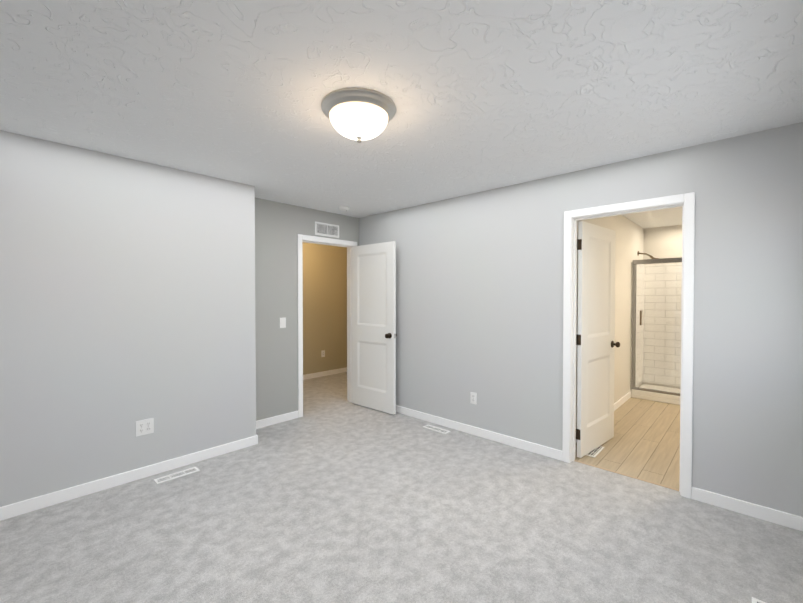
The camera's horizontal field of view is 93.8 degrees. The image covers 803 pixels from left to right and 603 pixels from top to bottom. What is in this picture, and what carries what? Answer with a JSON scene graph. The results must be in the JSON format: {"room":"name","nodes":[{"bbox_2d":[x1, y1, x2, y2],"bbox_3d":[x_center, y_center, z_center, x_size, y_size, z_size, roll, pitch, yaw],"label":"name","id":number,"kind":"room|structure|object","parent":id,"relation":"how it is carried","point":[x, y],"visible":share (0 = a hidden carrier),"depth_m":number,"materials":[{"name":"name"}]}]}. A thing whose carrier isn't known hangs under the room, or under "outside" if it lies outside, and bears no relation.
{"room":"empty bedroom","nodes":[
{"label":"empty bedroom","id":0,"kind":"room"},
{"bbox_2d":[0,130,255,506],"bbox_3d":[-2.440,0.147,2.852,0.520,2.465,2.500,1,1,43],"label":"wall","id":1,"kind":"structure","parent":0,"point":[127,293],"depth_m":2.79,"materials":[{"name":"paint"}]},
{"bbox_2d":[0,434,257,520],"bbox_3d":[-2.187,1.338,2.745,0.018,0.086,2.364,1,1,43],"label":"baseboard","id":2,"kind":"structure","parent":1,"relation":"attached to","point":[36,503],"depth_m":2.80,"materials":[{"name":"paint"}]},
{"bbox_2d":[136,418,153,436],"bbox_3d":[-2.007,0.983,2.939,0.008,0.116,0.118,1,1,43],"label":"electrical outlet","id":3,"kind":"object","parent":1,"relation":"attached to","point":[145,426],"visible":1,"depth_m":2.94,"materials":[{"name":"white plastic"}]},
{"bbox_2d":[255,198,358,420],"bbox_3d":[-1.130,0.122,4.543,0.120,2.465,1.760,1,1,43],"label":"wall","id":4,"kind":"structure","parent":0,"point":[279,226],"depth_m":4.20,"materials":[{"name":"paint"}]},
{"bbox_2d":[256,411,298,428],"bbox_3d":[-1.443,1.318,4.128,0.014,0.086,0.700,1,1,43],"label":"baseboard","id":5,"kind":"structure","parent":4,"relation":"attached to","point":[292,415],"depth_m":4.18,"materials":[{"name":"paint"}]},
{"bbox_2d":[280,317,285,327],"bbox_3d":[-1.335,0.239,4.230,0.011,0.116,0.072,1,1,43],"label":"switch plate","id":6,"kind":"object","parent":4,"relation":"attached to","point":[282,322],"visible":1,"depth_m":4.23,"materials":[{"name":"white plastic"}]},
{"bbox_2d":[297,234,356,417],"bbox_3d":[-0.942,0.282,4.736,0.138,2.140,0.895,1,1,43],"label":"door frame","id":7,"kind":"structure","parent":4,"relation":"attached to","point":[300,237],"depth_m":4.52,"materials":[{"name":"paint"}]},
{"bbox_2d":[315,221,338,237],"bbox_3d":[-0.919,-0.887,4.660,0.008,0.160,0.360,1,1,43],"label":"air vent","id":8,"kind":"object","parent":4,"relation":"in","point":[326,229],"visible":1,"depth_m":4.65,"materials":[{"name":"white plastic"}]},
{"bbox_2d":[351,241,396,414],"bbox_3d":[-0.366,0.313,4.706,0.768,2.055,0.179,1,1,42],"label":"hall door","id":9,"kind":"structure","parent":4,"relation":"in","point":[373,291],"depth_m":4.67,"materials":[{"name":"paint"}]},
{"bbox_2d":[302,242,346,374],"bbox_3d":[-2.131,0.102,5.932,0.120,2.465,3.740,1,1,43],"label":"wall","id":10,"kind":"structure","parent":0,"point":[325,297],"depth_m":6.64,"materials":[{"name":"paint"}]},
{"bbox_2d":[303,367,346,379],"bbox_3d":[-2.080,1.292,5.902,0.018,0.086,3.500,1,1,43],"label":"baseboard","id":11,"kind":"structure","parent":10,"relation":"attached to","point":[323,373],"depth_m":6.64,"materials":[{"name":"paint"}]},
{"bbox_2d":[303,372,348,413],"bbox_3d":[-1.539,1.392,5.397,1.740,0.100,3.740,1,1,43],"label":"floor","id":12,"kind":"structure","parent":0,"point":[323,392],"depth_m":5.53,"materials":[{"name":"grey carpet"}]},
{"bbox_2d":[0,402,802,602],"bbox_3d":[-0.373,1.440,2.107,4.460,0.100,4.210,1,1,43],"label":"floor carpet","id":13,"kind":"object","parent":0,"point":[349,502],"visible":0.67,"depth_m":2.24,"materials":[{"name":"grey carpet"}]},
{"bbox_2d":[154,467,199,483],"bbox_3d":[-1.774,1.374,2.973,0.095,0.006,0.300,1,1,43],"label":"floor air vent","id":14,"kind":"object","parent":13,"relation":"on","point":[175,475],"visible":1,"depth_m":2.96,"materials":[{"name":"white metal"}]},
{"bbox_2d":[423,425,449,433],"bbox_3d":[0.371,1.359,3.999,0.300,0.006,0.095,1,1,43],"label":"floor air vent","id":15,"kind":"object","parent":13,"relation":"on","point":[437,429],"visible":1,"depth_m":3.98,"materials":[{"name":"white metal"}]},
{"bbox_2d":[752,597,765,602],"bbox_3d":[1.727,1.394,1.599,0.345,0.006,0.135,1,1,43],"label":"floor air vent","id":16,"kind":"object","parent":13,"relation":"on","point":[754,600],"visible":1,"depth_m":1.74,"materials":[{"name":"white metal"}]},
{"bbox_2d":[0,0,802,228],"bbox_3d":[0.372,-1.160,3.817,6.640,0.120,7.780,1,1,43],"label":"ceiling","id":17,"kind":"structure","parent":0,"point":[484,95],"depth_m":1.85,"materials":[{"name":"paint"}]},
{"bbox_2d":[339,206,348,210],"bbox_3d":[-0.673,-1.091,4.413,0.124,0.036,0.124,1,1,43],"label":"smoke detector","id":18,"kind":"object","parent":17,"relation":"attached to","point":[344,208],"visible":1,"depth_m":4.37,"materials":[{"name":"white plastic"}]},
{"bbox_2d":[321,88,395,142],"bbox_3d":[-0.236,-0.977,2.087,0.416,0.194,0.416,1,1,43],"label":"ceiling light","id":19,"kind":"object","parent":17,"relation":"attached to","point":[359,115],"visible":1,"depth_m":1.97,"materials":[{"name":"white glass"}]},
{"bbox_2d":[359,122,802,516],"bbox_3d":[1.080,0.136,3.597,4.400,2.465,0.120,1,1,43],"label":"wall","id":20,"kind":"structure","parent":0,"point":[479,291],"depth_m":2.87,"materials":[{"name":"paint"}]},
{"bbox_2d":[470,392,476,404],"bbox_3d":[0.737,0.990,3.843,0.072,0.116,0.008,1,1,43],"label":"electrical outlet","id":21,"kind":"object","parent":20,"relation":"attached to","point":[473,397],"visible":1,"depth_m":3.84,"materials":[{"name":"white plastic"}]},
{"bbox_2d":[396,405,561,460],"bbox_3d":[0.403,1.317,4.146,2.684,0.086,0.030,1,1,43],"label":"baseboard","id":22,"kind":"structure","parent":20,"relation":"attached to","point":[511,441],"depth_m":3.73,"materials":[{"name":"paint"}]},
{"bbox_2d":[576,221,619,457],"bbox_3d":[1.826,0.330,3.505,0.756,2.055,0.179,-1,1,-41],"label":"bathroom door","id":23,"kind":"structure","parent":20,"relation":"in","point":[595,341],"depth_m":3.45,"materials":[{"name":"paint"}]},
{"bbox_2d":[575,460,678,490],"bbox_3d":[1.763,1.377,2.990,0.753,0.006,0.024,1,1,43],"label":"trim","id":24,"kind":"structure","parent":20,"relation":"attached to","point":[628,476],"depth_m":2.95,"materials":[{"name":"beige wood"}]},
{"bbox_2d":[562,192,694,498],"bbox_3d":[1.751,0.308,2.962,0.883,2.140,0.138,1,1,43],"label":"door frame","id":25,"kind":"structure","parent":20,"relation":"attached to","point":[687,200],"depth_m":2.79,"materials":[{"name":"paint"}]},
{"bbox_2d":[691,487,802,531],"bbox_3d":[2.281,1.343,2.396,0.683,0.086,0.018,1,1,43],"label":"baseboard","id":26,"kind":"structure","parent":20,"relation":"attached to","point":[785,519],"depth_m":2.42,"materials":[{"name":"paint"}]},
{"bbox_2d":[576,215,643,428],"bbox_3d":[2.587,0.120,4.680,0.120,2.465,3.520,1,1,43],"label":"wall","id":27,"kind":"structure","parent":0,"point":[632,239],"depth_m":4.93,"materials":[{"name":"paint"}]},
{"bbox_2d":[576,391,630,442],"bbox_3d":[2.328,1.315,4.311,0.030,0.086,2.594,1,1,43],"label":"baseboard","id":28,"kind":"structure","parent":27,"relation":"attached to","point":[621,401],"depth_m":4.81,"materials":[{"name":"paint"}]},
{"bbox_2d":[631,262,643,386],"bbox_3d":[3.489,0.345,5.549,0.012,1.810,0.758,1,1,43],"label":"shower wall tile","id":29,"kind":"structure","parent":27,"relation":"attached to","point":[639,349],"depth_m":5.59,"materials":[{"name":"white tile"}]},
{"bbox_2d":[637,251,658,258],"bbox_3d":[3.588,-0.648,5.458,0.261,0.198,0.120,1,1,43],"label":"shower head","id":30,"kind":"object","parent":27,"relation":"attached to","point":[650,256],"visible":0.79,"depth_m":5.45},
{"bbox_2d":[575,397,679,488],"bbox_3d":[3.380,1.415,3.922,2.340,0.098,3.570,1,1,43],"label":"floor","id":31,"kind":"structure","parent":0,"point":[643,443],"depth_m":3.60,"materials":[{"name":"brown wood"}]},
{"bbox_2d":[586,446,604,457],"bbox_3d":[1.765,1.367,3.440,0.095,0.006,0.300,1,1,43],"label":"floor vent","id":32,"kind":"object","parent":31,"relation":"in","point":[594,453],"visible":0.6,"depth_m":3.41,"materials":[{"name":"white metal"}]},
{"bbox_2d":[631,384,679,404],"bbox_3d":[3.935,1.289,5.125,1.235,0.115,0.784,1,1,43],"label":"shower base","id":33,"kind":"object","parent":31,"relation":"on","point":[659,397],"visible":0.38,"depth_m":5.13,"materials":[{"name":"white plastic"}]},
{"bbox_2d":[631,257,681,395],"bbox_3d":[3.691,0.331,4.851,1.234,1.806,0.043,1,1,43],"label":"shower frame","id":34,"kind":"object","parent":33,"relation":"on","point":[657,261],"visible":0.38,"depth_m":5.23,"materials":[{"name":"silver metal"}]},
{"bbox_2d":[635,262,681,392],"bbox_3d":[3.691,0.347,4.851,1.150,1.715,0.006,1,1,43],"label":"shower panel","id":35,"kind":"object","parent":34,"relation":"attached to","point":[657,327],"visible":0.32,"depth_m":5.06,"materials":[{"name":"clear glass"}]},
{"bbox_2d":[644,225,681,388],"bbox_3d":[4.559,0.113,5.162,2.040,2.465,0.120,1,1,43],"label":"wall","id":36,"kind":"structure","parent":0,"point":[666,241],"depth_m":5.65,"materials":[{"name":"paint"}]},
{"bbox_2d":[643,263,681,386],"bbox_3d":[4.204,0.347,5.407,1.250,1.810,0.012,1,1,43],"label":"shower wall tile","id":37,"kind":"structure","parent":36,"relation":"attached to","point":[656,331],"depth_m":5.65,"materials":[{"name":"white tile"}]}
]}

